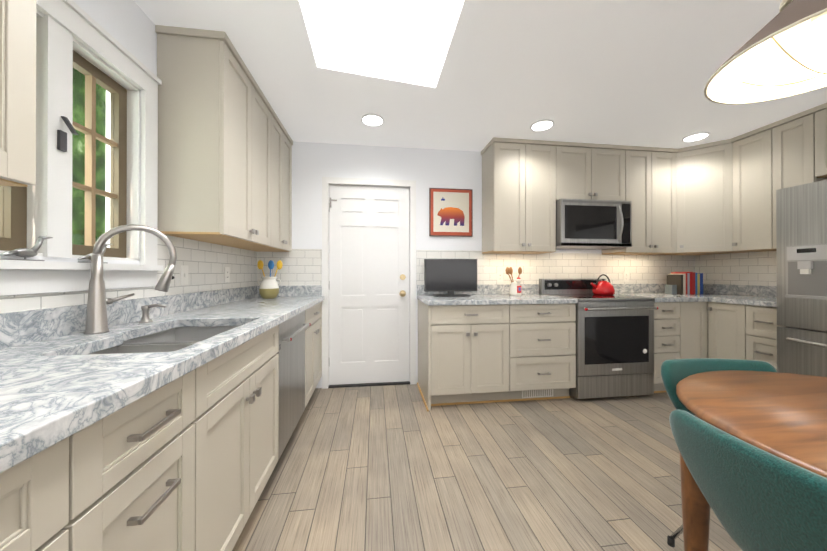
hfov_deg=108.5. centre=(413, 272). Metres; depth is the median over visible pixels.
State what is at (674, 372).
chair
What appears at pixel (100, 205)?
backdrop
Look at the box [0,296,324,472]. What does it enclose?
countertop
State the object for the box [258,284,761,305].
countertop
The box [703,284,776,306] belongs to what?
countertop
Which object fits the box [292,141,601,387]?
wall
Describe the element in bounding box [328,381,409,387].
entry door sill
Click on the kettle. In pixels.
(603, 287)
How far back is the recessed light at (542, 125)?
2.59 m
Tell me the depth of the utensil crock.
2.63 m
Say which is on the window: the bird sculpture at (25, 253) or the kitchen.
the bird sculpture at (25, 253)
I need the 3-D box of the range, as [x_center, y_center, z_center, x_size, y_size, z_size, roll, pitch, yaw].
[1.786,0.601,2.947,0.754,1.060,0.700,0,0,-7]
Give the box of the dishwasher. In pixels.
[276,311,310,459]
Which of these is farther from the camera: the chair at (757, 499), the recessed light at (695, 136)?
the recessed light at (695, 136)
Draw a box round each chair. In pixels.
[661,358,776,547]
[669,409,826,550]
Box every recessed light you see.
[361,114,383,125]
[530,119,553,130]
[682,132,709,141]
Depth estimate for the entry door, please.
3.05 m
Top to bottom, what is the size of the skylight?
0.750 m
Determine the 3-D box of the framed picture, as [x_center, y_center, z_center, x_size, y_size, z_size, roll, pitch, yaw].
[0.393,-0.624,3.117,0.460,0.500,0.028,0,0,-7]
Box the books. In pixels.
[665,272,703,293]
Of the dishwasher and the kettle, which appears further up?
the kettle
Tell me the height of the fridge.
1.770 m
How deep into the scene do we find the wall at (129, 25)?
1.40 m
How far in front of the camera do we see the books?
3.19 m
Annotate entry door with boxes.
[329,185,408,384]
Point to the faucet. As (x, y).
(96, 316)
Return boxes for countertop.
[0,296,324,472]
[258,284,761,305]
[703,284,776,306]
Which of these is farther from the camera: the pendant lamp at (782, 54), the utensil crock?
the utensil crock
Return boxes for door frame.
[322,177,415,388]
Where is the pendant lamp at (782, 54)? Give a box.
[704,0,826,104]
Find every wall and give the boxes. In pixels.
[0,0,156,295]
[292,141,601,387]
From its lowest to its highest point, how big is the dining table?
0.745 m
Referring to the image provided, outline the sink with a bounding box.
[87,326,238,354]
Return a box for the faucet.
[84,224,176,333]
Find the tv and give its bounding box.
[424,259,476,296]
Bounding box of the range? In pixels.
[539,279,657,398]
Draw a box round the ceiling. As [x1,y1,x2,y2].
[134,0,826,150]
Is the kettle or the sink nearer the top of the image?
the kettle
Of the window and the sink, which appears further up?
the window
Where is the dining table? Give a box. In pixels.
[676,370,826,550]
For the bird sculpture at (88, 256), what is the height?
0.086 m
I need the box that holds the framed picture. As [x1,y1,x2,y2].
[429,188,472,236]
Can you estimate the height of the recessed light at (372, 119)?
0.012 m
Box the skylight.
[299,0,463,87]
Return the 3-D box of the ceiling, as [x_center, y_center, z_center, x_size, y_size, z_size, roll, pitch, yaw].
[1.245,-1.356,0.524,5.180,0.120,5.700,0,0,-7]
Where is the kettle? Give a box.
[590,274,614,294]
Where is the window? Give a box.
[0,0,162,295]
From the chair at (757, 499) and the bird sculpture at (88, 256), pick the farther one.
the bird sculpture at (88, 256)
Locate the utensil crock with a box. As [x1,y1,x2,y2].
[257,260,282,298]
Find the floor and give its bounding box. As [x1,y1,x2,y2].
[232,384,742,550]
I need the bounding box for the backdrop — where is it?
[72,68,105,244]
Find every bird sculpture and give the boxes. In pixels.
[0,236,52,260]
[77,243,112,262]
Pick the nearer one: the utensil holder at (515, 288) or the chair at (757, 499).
the chair at (757, 499)
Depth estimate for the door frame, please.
3.00 m
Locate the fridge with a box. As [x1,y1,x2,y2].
[776,180,826,376]
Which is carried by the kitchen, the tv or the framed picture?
the tv
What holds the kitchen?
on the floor
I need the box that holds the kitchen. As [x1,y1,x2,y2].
[0,0,826,550]
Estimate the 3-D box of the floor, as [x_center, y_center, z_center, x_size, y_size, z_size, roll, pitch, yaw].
[1.245,1.194,0.517,5.180,0.100,5.700,0,0,-7]
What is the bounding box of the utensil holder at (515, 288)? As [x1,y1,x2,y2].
[505,267,521,295]

